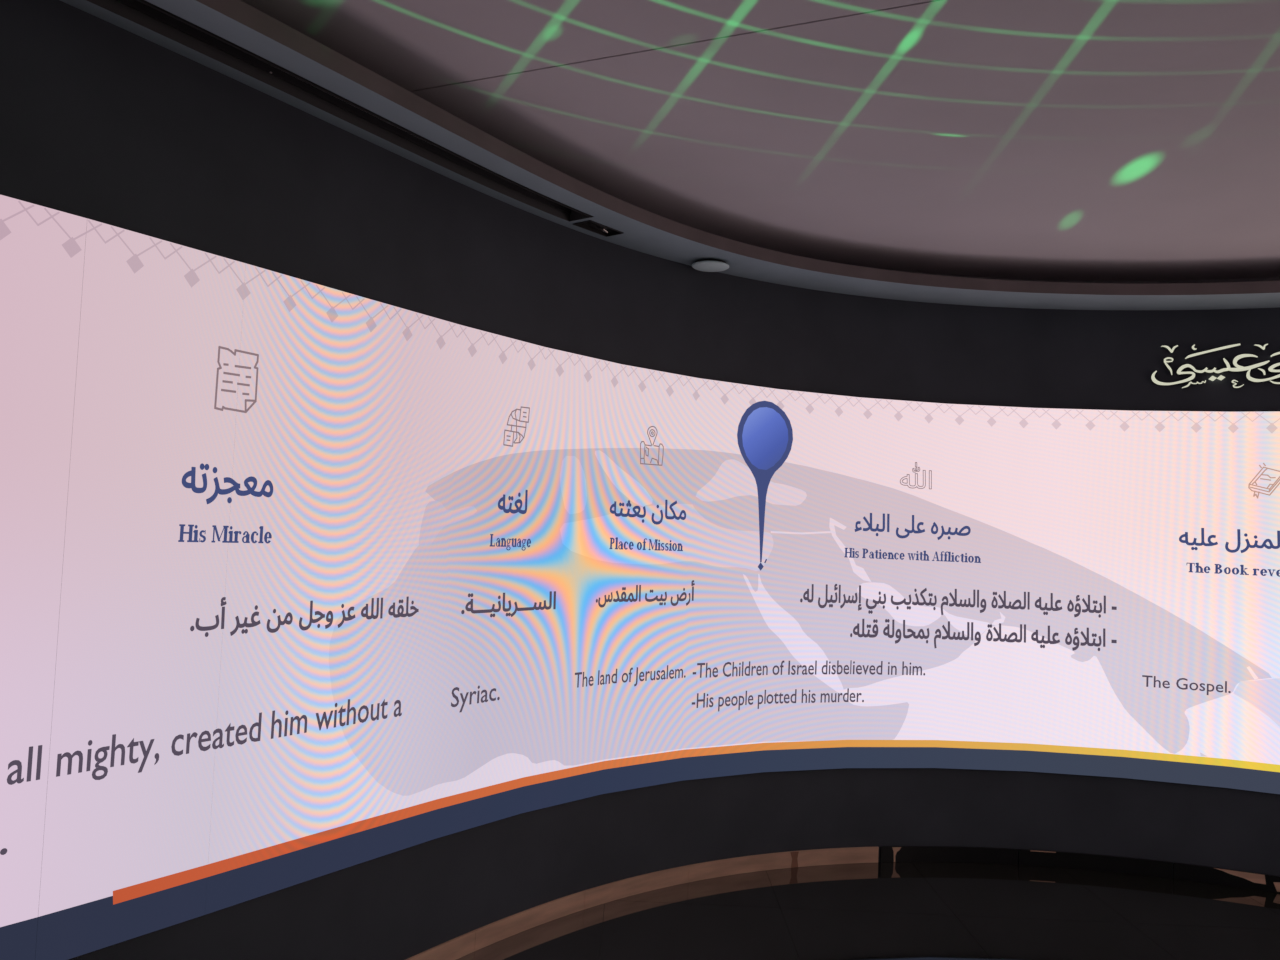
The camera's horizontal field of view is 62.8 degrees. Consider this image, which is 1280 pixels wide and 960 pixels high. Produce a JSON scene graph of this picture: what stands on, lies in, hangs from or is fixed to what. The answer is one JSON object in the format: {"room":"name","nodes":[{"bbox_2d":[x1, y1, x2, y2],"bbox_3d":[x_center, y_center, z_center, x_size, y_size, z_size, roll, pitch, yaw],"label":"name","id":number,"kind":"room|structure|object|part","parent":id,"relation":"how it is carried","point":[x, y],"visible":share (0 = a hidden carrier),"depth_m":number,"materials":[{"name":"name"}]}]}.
{"room":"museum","nodes":[
{"label":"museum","id":0,"kind":"room"},
{"bbox_2d":[0,0,1279,411],"bbox_3d":[1.452,-0.897,3.416,8.183,0.712,4.720,3,-3,0],"label":"wall","id":1,"kind":"structure","parent":0,"point":[101,121],"depth_m":4.12,"materials":[{"name":"paint"}]},
{"bbox_2d":[116,0,592,216],"bbox_3d":[-1.360,-1.278,2.793,0.195,0.069,4.056,1,-3,34],"label":"air vent","id":2,"kind":"object","parent":1,"relation":"in","point":[143,6],"visible":0.71,"depth_m":3.34,"materials":[{"name":"black metal"}]},
{"bbox_2d":[573,220,623,236],"bbox_3d":[-0.181,-1.137,4.606,0.104,0.090,0.222,0,-4,40],"label":"recessed light","id":3,"kind":"object","parent":1,"relation":"attached to","point":[602,229],"visible":0.62,"depth_m":4.62,"materials":[{"name":"black metal"}]},
{"bbox_3d":[-0.220,-1.111,4.636,0.006,0.020,0.222,0,-4,40],"label":"frame","id":4,"kind":"part","parent":3,"relation":"part of","materials":[{"name":"black metal"}]},
{"bbox_3d":[-0.145,-1.111,4.573,0.006,0.020,0.222,0,-4,40],"label":"frame","id":5,"kind":"part","parent":3,"relation":"part of","materials":[{"name":"black metal"}]},
{"bbox_3d":[-0.113,-1.104,4.687,0.104,0.020,0.006,0,-4,40],"label":"frame","id":6,"kind":"part","parent":3,"relation":"part of","materials":[{"name":"black metal"}]},
{"bbox_2d":[60,0,1279,309],"bbox_3d":[1.996,-1.188,1.943,6.854,0.095,7.590,1,-3,34],"label":"trim","id":7,"kind":"structure","parent":1,"relation":"attached to","point":[638,236],"depth_m":3.98,"materials":[{"name":"grey paint"}]},
{"bbox_2d":[692,259,728,271],"bbox_3d":[0.343,-1.043,5.097,0.182,0.029,0.182,3,-3,0],"label":"ceiling speaker","id":8,"kind":"object","parent":1,"relation":"attached to","point":[707,265],"visible":1,"depth_m":5.06,"materials":[{"name":"white metal"}]},
{"bbox_2d":[196,0,1279,294],"bbox_3d":[1.973,-1.168,1.946,6.145,0.060,6.859,1,-3,34],"label":"trim","id":9,"kind":"structure","parent":1,"relation":"attached to","point":[249,16],"depth_m":4.45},
{"bbox_2d":[841,263,1279,283],"bbox_3d":[1.998,-1.250,1.946,6.846,0.105,7.582,1,-3,34],"label":"trim","id":10,"kind":"structure","parent":1,"relation":"attached to","point":[1268,278],"depth_m":5.71,"materials":[{"name":"grey paint"}]},
{"bbox_2d":[1150,344,1279,388],"bbox_3d":[3.089,-0.606,5.571,0.685,0.237,0.037,2,-3,19],"label":"sign","id":11,"kind":"object","parent":1,"relation":"attached to","point":[1238,368],"visible":1,"depth_m":5.57,"materials":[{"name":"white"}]},
{"bbox_2d":[68,768,1279,959],"bbox_3d":[1.340,1.668,3.289,8.183,0.497,4.720,3,-3,0],"label":"wall","id":12,"kind":"structure","parent":0,"point":[403,904],"depth_m":5.14,"materials":[{"name":"black paint"}]},
{"bbox_2d":[0,195,1279,959],"bbox_3d":[1.416,0.444,3.424,8.306,1.966,4.759,3,-3,0],"label":"display","id":13,"kind":"object","parent":12,"relation":"on","point":[301,580],"visible":1,"depth_m":4.18,"materials":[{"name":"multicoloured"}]},
{"bbox_3d":[-1.681,0.266,2.560,0.060,1.966,0.500,1,-3,34],"label":"display panel","id":14,"kind":"part","parent":13,"relation":"part of","materials":[{"name":"black"}]},
{"bbox_3d":[-1.411,0.299,2.979,0.060,1.966,0.500,1,-3,32],"label":"display panel","id":15,"kind":"part","parent":13,"relation":"part of","materials":[{"name":"black"}]},
{"bbox_3d":[-1.151,0.331,3.404,0.060,1.966,0.500,1,-3,31],"label":"display panel","id":16,"kind":"part","parent":13,"relation":"part of","materials":[{"name":"black"}]},
{"bbox_3d":[-0.890,0.363,3.830,0.060,1.966,0.500,1,-3,32],"label":"display panel","id":17,"kind":"part","parent":13,"relation":"part of","materials":[{"name":"black"}]},
{"bbox_3d":[-0.616,0.396,4.247,0.060,1.966,0.500,1,-3,35],"label":"display panel","id":18,"kind":"part","parent":13,"relation":"part of","materials":[{"name":"black"}]},
{"bbox_3d":[-0.310,0.428,4.642,0.060,1.966,0.499,0,-4,41],"label":"display panel","id":19,"kind":"part","parent":13,"relation":"part of","materials":[{"name":"black"}]},
{"bbox_3d":[0.042,0.461,4.997,0.499,1.966,0.060,5,-4,-41],"label":"display panel","id":20,"kind":"part","parent":13,"relation":"part of","materials":[{"name":"black"}]},
{"bbox_3d":[0.445,0.493,5.292,0.499,1.966,0.060,4,-3,-31],"label":"display panel","id":21,"kind":"part","parent":13,"relation":"part of","materials":[{"name":"black"}]},
{"bbox_3d":[0.893,0.524,5.513,0.499,1.966,0.060,4,-3,-21],"label":"display panel","id":22,"kind":"part","parent":13,"relation":"part of","materials":[{"name":"black"}]},
{"bbox_3d":[1.372,0.552,5.654,0.499,1.966,0.060,3,-3,-11],"label":"display panel","id":23,"kind":"part","parent":13,"relation":"part of","materials":[{"name":"black"}]},
{"bbox_3d":[1.869,0.576,5.713,0.499,1.966,0.060,3,-3,-2],"label":"display panel","id":24,"kind":"part","parent":13,"relation":"part of","materials":[{"name":"black"}]},
{"bbox_3d":[2.368,0.597,5.692,0.499,1.966,0.060,2,-3,7],"label":"display panel","id":25,"kind":"part","parent":13,"relation":"part of","materials":[{"name":"black"}]},
{"bbox_3d":[2.859,0.614,5.595,0.499,1.966,0.060,2,-3,15],"label":"display panel","id":26,"kind":"part","parent":13,"relation":"part of","materials":[{"name":"black"}]},
{"bbox_3d":[3.331,0.626,5.428,0.499,1.966,0.060,1,-3,24],"label":"display panel","id":27,"kind":"part","parent":13,"relation":"part of","materials":[{"name":"black"}]},
{"bbox_2d":[406,846,1279,959],"bbox_3d":[1.345,1.881,3.367,8.155,0.081,4.544,3,-3,0],"label":"baseboard","id":28,"kind":"structure","parent":12,"relation":"attached to","point":[465,944],"depth_m":5.40,"materials":[{"name":"brown wood"}]},
{"bbox_3d":[-0.857,1.809,3.869,0.016,0.081,0.726,1,-3,32],"label":"skirting panel","id":29,"kind":"part","parent":28,"relation":"part of","materials":[{"name":"brown wood"}]},
{"bbox_3d":[-0.460,1.854,4.433,0.022,0.081,0.655,0,-4,39],"label":"skirting panel","id":30,"kind":"part","parent":28,"relation":"part of","materials":[{"name":"brown wood"}]},
{"bbox_3d":[-0.014,1.897,4.903,0.645,0.081,0.026,5,-4,-41],"label":"skirting panel","id":31,"kind":"part","parent":28,"relation":"part of","materials":[{"name":"brown wood"}]},
{"bbox_3d":[0.509,1.938,5.270,0.638,0.081,0.027,4,-3,-29],"label":"skirting panel","id":32,"kind":"part","parent":28,"relation":"part of","materials":[{"name":"brown wood"}]},
{"bbox_3d":[1.026,1.971,5.493,0.492,0.081,0.020,3,-3,-17],"label":"skirting panel","id":33,"kind":"part","parent":28,"relation":"part of","materials":[{"name":"brown wood"}]},
{"bbox_3d":[1.650,2.004,5.608,0.754,0.081,0.033,3,-3,-5],"label":"skirting panel","id":34,"kind":"part","parent":28,"relation":"part of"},
{"bbox_3d":[2.415,2.036,5.581,0.772,0.081,0.033,2,-3,9],"label":"skirting panel","id":35,"kind":"part","parent":28,"relation":"part of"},
{"bbox_3d":[3.163,2.059,5.375,0.773,0.081,0.031,1,-3,22],"label":"skirting panel","id":36,"kind":"part","parent":28,"relation":"part of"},
{"bbox_2d":[241,0,1279,280],"bbox_3d":[2.002,-1.342,1.951,6.846,0.080,7.582,1,-3,34],"label":"ceiling","id":37,"kind":"structure","parent":0,"point":[1081,140],"depth_m":3.63,"materials":[{"name":"grey paint"}]},
{"bbox_3d":[1.137,-1.416,0.603,7.319,0.020,3.810,1,-3,25],"label":"panel","id":38,"kind":"part","parent":37,"relation":"part of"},
{"bbox_2d":[456,862,1279,959],"bbox_3d":[1.420,1.868,1.914,13.000,0.030,10.000,3,-3,0],"label":"floor","id":39,"kind":"structure","parent":0,"point":[884,910],"depth_m":4.74,"materials":[{"name":"black tile"}]}
]}

